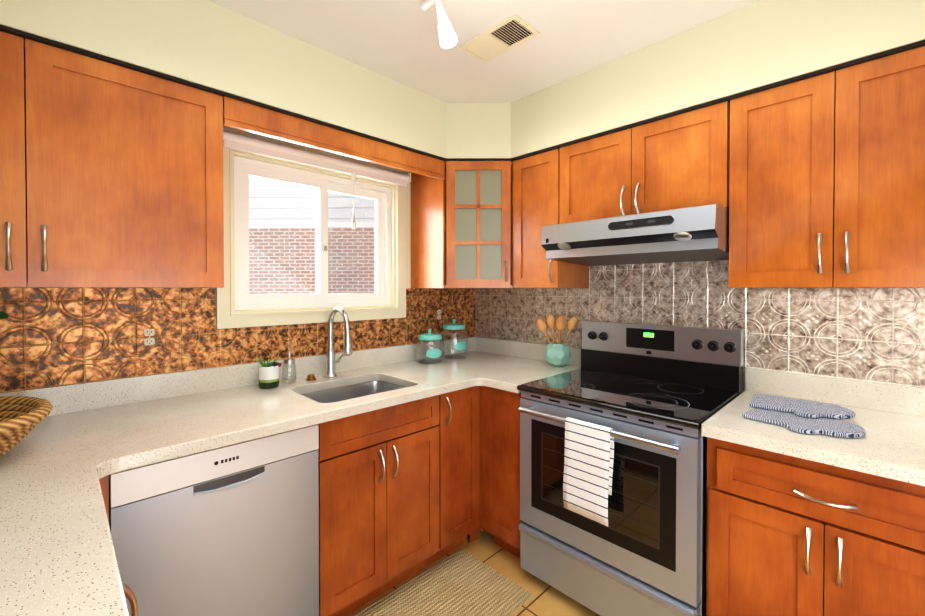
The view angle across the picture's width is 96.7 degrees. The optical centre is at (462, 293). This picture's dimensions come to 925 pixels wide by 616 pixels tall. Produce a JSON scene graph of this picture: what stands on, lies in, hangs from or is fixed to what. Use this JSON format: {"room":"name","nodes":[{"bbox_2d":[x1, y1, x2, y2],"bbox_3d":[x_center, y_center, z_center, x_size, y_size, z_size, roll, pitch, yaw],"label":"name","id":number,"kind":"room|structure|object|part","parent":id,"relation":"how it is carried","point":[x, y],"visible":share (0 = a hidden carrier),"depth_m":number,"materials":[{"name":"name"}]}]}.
{"room":"kitchen","nodes":[
{"label":"kitchen","id":0,"kind":"room"},
{"bbox_2d":[215,126,475,335],"bbox_3d":[-1.433,0.134,1.609,4.420,2.430,0.120,-1,1,-45],"label":"wall","id":1,"kind":"structure","parent":0,"point":[408,227],"depth_m":2.45,"materials":[{"name":"beige paint"}]},
{"bbox_2d":[0,31,223,287],"bbox_3d":[-1.385,-0.386,1.311,1.040,0.732,0.361,-1,1,-45],"label":"upper cabinet","id":2,"kind":"object","parent":1,"relation":"attached to","point":[111,175],"visible":1,"depth_m":1.34,"materials":[{"name":"brown wood"}]},
{"bbox_2d":[223,96,444,179],"bbox_3d":[-0.512,-0.706,1.975,1.134,0.106,0.026,-1,1,-45],"label":"window valance","id":3,"kind":"object","parent":2,"relation":"attached to","point":[245,116],"visible":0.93,"depth_m":1.85,"materials":[{"name":"brown wood"}]},
{"bbox_2d":[0,288,474,391],"bbox_3d":[-0.900,0.199,2.048,2.796,0.452,0.003,-1,1,-45],"label":"backsplash","id":4,"kind":"structure","parent":1,"relation":"attached to","point":[49,337],"depth_m":1.68,"materials":[{"name":"orange metal"}]},
{"bbox_2d":[137,320,161,353],"bbox_3d":[-1.273,0.176,1.672,0.080,0.130,0.007,-1,1,-45],"label":"electrical outlet","id":5,"kind":"object","parent":4,"relation":"attached to","point":[149,338],"visible":1,"depth_m":1.67,"materials":[{"name":"orange metal"}]},
{"bbox_2d":[434,305,443,323],"bbox_3d":[-0.158,0.141,2.772,0.080,0.130,0.007,-1,1,-45],"label":"electrical outlet","id":6,"kind":"object","parent":4,"relation":"attached to","point":[438,314],"visible":1,"depth_m":2.77,"materials":[{"name":"orange metal"}]},
{"bbox_2d":[216,126,410,328],"bbox_3d":[-0.751,-0.290,2.221,1.042,0.886,0.200,-1,1,-45],"label":"sliding window","id":7,"kind":"structure","parent":1,"relation":"in","point":[238,304],"depth_m":2.17,"materials":[{"name":"beige plastic"}]},
{"bbox_2d":[0,0,924,171],"bbox_3d":[0.294,-0.909,0.828,2.800,0.325,3.400,-1,1,-45],"label":"wall","id":8,"kind":"structure","parent":0,"point":[217,49],"depth_m":1.62,"materials":[{"name":"beige paint"}]},
{"bbox_2d":[347,530,599,615],"bbox_3d":[0.393,1.400,-0.227,4.420,0.060,5.320,-1,1,-45],"label":"floor","id":9,"kind":"structure","parent":0,"point":[545,599],"depth_m":1.91,"materials":[{"name":"tile"}]},
{"bbox_2d":[122,582,136,615],"bbox_3d":[-0.625,0.927,0.287,0.633,0.874,0.525,-1,1,-45],"label":"base cabinet","id":10,"kind":"object","parent":9,"relation":"on","point":[129,595],"depth_m":0.74,"materials":[{"name":"brown wood"}]},
{"bbox_2d":[0,382,143,615],"bbox_3d":[-0.471,0.420,0.124,0.690,0.142,3.349,-1,1,-45],"label":"countertop","id":11,"kind":"structure","parent":10,"relation":"on","point":[56,466],"depth_m":0.83,"materials":[{"name":"stone"}]},
{"bbox_2d":[0,311,7,318],"bbox_3d":[-1.569,0.218,1.006,0.620,0.444,0.452,-1,1,-45],"label":"potted plant","id":12,"kind":"object","parent":11,"relation":"on","point":[3,315],"visible":1,"depth_m":1.20,"materials":[{"name":"green plant"}]},
{"bbox_2d":[0,396,52,456],"bbox_3d":[-1.360,0.376,1.003,0.512,0.128,0.512,-1,1,-45],"label":"woven basket","id":13,"kind":"object","parent":11,"relation":"on","point":[21,417],"visible":1,"depth_m":1.10,"materials":[{"name":"brown wicker"}]},
{"bbox_2d":[99,475,108,521],"bbox_3d":[-0.972,0.868,1.094,0.052,0.774,0.047,-1,1,-45],"label":"cabinet filler","id":14,"kind":"object","parent":10,"relation":"attached to","point":[104,483],"depth_m":1.11,"materials":[{"name":"brown wood"}]},
{"bbox_2d":[109,424,318,615],"bbox_3d":[-0.953,0.916,1.534,0.585,0.868,0.615,-1,1,-45],"label":"dishwasher","id":15,"kind":"object","parent":9,"relation":"on","point":[231,530],"visible":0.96,"depth_m":1.31,"materials":[{"name":"grey metal"}]},
{"bbox_2d":[318,395,438,615],"bbox_3d":[-0.530,0.908,1.954,0.598,0.874,0.668,-1,1,-45],"label":"base cabinet","id":16,"kind":"object","parent":9,"relation":"on","point":[378,502],"visible":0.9,"depth_m":1.71,"materials":[{"name":"brown wood"}]},
{"bbox_2d":[353,549,531,615],"bbox_3d":[-0.138,1.342,1.701,0.815,0.010,0.452,-1,1,-45],"label":"mat","id":17,"kind":"object","parent":9,"relation":"on","point":[461,582],"visible":1,"depth_m":1.82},
{"bbox_2d":[427,386,483,565],"bbox_3d":[-0.192,0.904,2.288,0.350,0.874,0.668,-1,1,-45],"label":"base cabinet","id":18,"kind":"object","parent":9,"relation":"on","point":[459,466],"depth_m":2.06,"materials":[{"name":"brown wood"}]},
{"bbox_2d":[88,336,537,465],"bbox_3d":[-0.414,0.478,2.056,2.104,0.302,0.679,-1,1,-45],"label":"countertop","id":19,"kind":"structure","parent":18,"relation":"on","point":[172,415],"depth_m":1.70,"materials":[{"name":"stone"}]},
{"bbox_2d":[258,356,281,388],"bbox_3d":[-0.891,0.356,1.895,0.112,0.148,0.088,-1,1,-45],"label":"plant pot","id":20,"kind":"object","parent":19,"relation":"on","point":[268,375],"visible":1,"depth_m":1.86,"materials":[{"name":"green"}]},
{"bbox_2d":[282,351,296,383],"bbox_3d":[-0.834,0.353,1.978,0.064,0.151,0.064,-1,1,-45],"label":"soap dispenser","id":21,"kind":"object","parent":19,"relation":"on","point":[289,360],"visible":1,"depth_m":1.97,"materials":[{"name":"clear glass"}]},
{"bbox_2d":[305,374,316,380],"bbox_3d":[-0.755,0.415,2.049,0.052,0.027,0.051,-1,1,-45],"label":"air gap cap","id":22,"kind":"object","parent":19,"relation":"on","point":[310,377],"visible":1,"depth_m":2.04,"materials":[{"name":"gold metal"}]},
{"bbox_2d":[324,307,352,377],"bbox_3d":[-0.609,0.246,2.072,0.102,0.363,0.231,-1,1,-45],"label":"gooseneck faucet","id":23,"kind":"object","parent":19,"relation":"on","point":[331,361],"visible":1,"depth_m":2.10,"materials":[{"name":"silver metal"}]},
{"bbox_2d":[301,381,404,402],"bbox_3d":[-0.498,0.551,1.918,0.550,0.159,0.430,-1,1,-45],"label":"sink","id":24,"kind":"object","parent":19,"relation":"in","point":[353,389],"depth_m":2.09,"materials":[{"name":"silver metal"}]},
{"bbox_2d":[415,329,444,363],"bbox_3d":[-0.203,0.321,2.560,0.184,0.203,0.185,-1,1,-45],"label":"jar","id":25,"kind":"object","parent":19,"relation":"on","point":[432,353],"visible":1,"depth_m":2.51,"materials":[{"name":"clear glass"}]},
{"bbox_2d":[440,319,467,358],"bbox_3d":[-0.056,0.294,2.713,0.184,0.253,0.185,-1,1,-45],"label":"jar","id":26,"kind":"object","parent":19,"relation":"on","point":[461,345],"visible":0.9,"depth_m":2.66,"materials":[{"name":"clear glass"}]},
{"bbox_3d":[0.093,0.905,2.198,0.072,0.874,0.089,-1,1,-45],"label":"corner base cabinet filler","id":27,"kind":"part","parent":18,"relation":"part of","materials":[{"name":"brown wood"}]},
{"bbox_2d":[482,386,521,557],"bbox_3d":[0.415,0.904,2.268,0.633,0.874,0.258,-1,1,-45],"label":"base cabinet","id":28,"kind":"object","parent":9,"relation":"on","point":[501,520],"visible":0.44,"depth_m":2.06,"materials":[{"name":"brown wood"}]},
{"bbox_2d":[476,344,581,392],"bbox_3d":[0.405,0.396,2.228,0.694,0.142,0.225,-1,1,-45],"label":"countertop","id":29,"kind":"structure","parent":28,"relation":"on","point":[506,369],"depth_m":2.40,"materials":[{"name":"stone"}]},
{"bbox_2d":[537,314,577,366],"bbox_3d":[0.554,0.271,2.409,0.155,0.306,0.180,-1,1,-45],"label":"utensil holder","id":30,"kind":"object","parent":29,"relation":"on","point":[557,354],"visible":1,"depth_m":2.39,"materials":[{"name":"green ceramic"}]},
{"bbox_2d":[517,321,743,615],"bbox_3d":[0.731,0.754,1.855,0.708,1.185,0.759,-1,1,-45],"label":"range","id":31,"kind":"object","parent":9,"relation":"on","point":[613,479],"visible":0.92,"depth_m":1.65,"materials":[{"name":"silver metal"}]},
{"bbox_2d":[563,417,613,525],"bbox_3d":[0.493,0.690,1.620,0.040,0.368,0.198,-1,1,-45],"label":"towel","id":32,"kind":"object","parent":31,"relation":"hanging from","point":[589,447],"depth_m":1.60,"materials":[{"name":"white fabric"}]},
{"bbox_3d":[0.731,0.427,1.851,0.564,0.004,0.747,-1,1,-45],"label":"cooktop glass","id":33,"kind":"part","parent":31,"relation":"part of","materials":[{"name":"black glass"}]},
{"bbox_2d":[706,437,924,615],"bbox_3d":[1.253,0.915,1.394,0.668,0.874,0.612,-1,1,-45],"label":"base cabinet","id":34,"kind":"object","parent":9,"relation":"on","point":[787,535],"visible":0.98,"depth_m":1.21,"materials":[{"name":"brown wood"}]},
{"bbox_2d":[702,367,924,485],"bbox_3d":[1.625,0.410,1.016,0.661,0.142,1.674,-1,1,-45],"label":"countertop","id":35,"kind":"structure","parent":34,"relation":"on","point":[892,416],"depth_m":1.36,"materials":[{"name":"stone"}]},
{"bbox_2d":[742,394,865,437],"bbox_3d":[1.169,0.419,1.422,0.360,0.032,0.324,-1,1,-45],"label":"oven mitts","id":36,"kind":"object","parent":35,"relation":"on","point":[802,416],"visible":1,"depth_m":1.39,"materials":[{"name":"grey fabric"}]},
{"bbox_2d":[208,0,759,102],"bbox_3d":[0.392,-1.098,-0.341,4.540,0.080,5.440,-1,1,-45],"label":"ceiling","id":37,"kind":"structure","parent":0,"point":[397,40],"depth_m":1.70,"materials":[{"name":"white paint"}]},
{"bbox_2d":[421,0,457,48],"bbox_3d":[0.376,-0.974,0.975,0.137,0.199,1.495,-1,1,-45],"label":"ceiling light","id":38,"kind":"object","parent":37,"relation":"attached to","point":[447,37],"visible":0.98,"depth_m":1.45,"materials":[{"name":"white"}]},
{"bbox_2d":[460,14,539,62],"bbox_3d":[0.154,-1.079,1.753,0.167,0.007,0.305,-1,1,-45],"label":"ceiling vent","id":39,"kind":"object","parent":37,"relation":"in","point":[507,34],"visible":1,"depth_m":1.74,"materials":[{"name":"beige metal"}]},
{"bbox_3d":[1.965,0.138,1.226,0.120,2.430,5.200,-1,1,-45],"label":"wall","id":40,"kind":"structure","parent":0,"visible":0},
{"bbox_2d":[410,161,512,287],"bbox_3d":[0.096,-0.401,2.600,0.599,0.732,0.607,-1,1,-45],"label":"upper cabinet","id":41,"kind":"object","parent":40,"relation":"attached to","point":[462,224],"visible":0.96,"depth_m":2.38,"materials":[{"name":"brown wood"}]},
{"bbox_2d":[513,148,588,287],"bbox_3d":[0.499,-0.398,2.361,0.361,0.732,0.303,-1,1,-45],"label":"upper cabinet","id":42,"kind":"object","parent":40,"relation":"attached to","point":[536,185],"visible":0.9,"depth_m":2.27,"materials":[{"name":"brown wood"}]},
{"bbox_2d":[559,101,729,223],"bbox_3d":[0.874,-0.550,1.979,0.361,0.418,0.757,-1,1,-45],"label":"upper cabinet","id":43,"kind":"object","parent":40,"relation":"attached to","point":[678,161],"visible":0.92,"depth_m":1.82,"materials":[{"name":"brown wood"}]},
{"bbox_2d":[541,203,728,265],"bbox_3d":[0.824,-0.247,1.930,0.498,0.184,0.754,-1,1,-45],"label":"range hood","id":44,"kind":"object","parent":43,"relation":"attached to","point":[694,233],"visible":0.98,"depth_m":1.73,"materials":[{"name":"silver metal"}]},
{"bbox_2d":[476,260,924,386],"bbox_3d":[1.290,0.057,1.820,0.003,0.741,3.396,-1,1,-45],"label":"backsplash","id":45,"kind":"structure","parent":40,"relation":"attached to","point":[872,334],"depth_m":1.82,"materials":[{"name":"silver tin"}]},
{"bbox_2d":[543,302,554,322],"bbox_3d":[0.541,0.120,2.572,0.007,0.130,0.080,-1,1,-45],"label":"electrical outlet","id":46,"kind":"object","parent":45,"relation":"attached to","point":[548,308],"visible":0.58,"depth_m":2.58,"materials":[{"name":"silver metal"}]},
{"bbox_2d":[729,46,924,287],"bbox_3d":[1.359,-0.388,1.490,0.361,0.732,0.612,-1,1,-45],"label":"upper cabinet","id":47,"kind":"object","parent":40,"relation":"attached to","point":[827,180],"visible":1,"depth_m":1.39,"materials":[{"name":"brown wood"}]},
{"label":"outside","id":48,"kind":"structure","parent":0,"visible":0},
{"bbox_2d":[249,177,374,293],"bbox_3d":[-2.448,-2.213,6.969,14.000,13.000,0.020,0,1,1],"label":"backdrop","id":49,"kind":"structure","parent":48,"point":[258,265],"depth_m":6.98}
]}

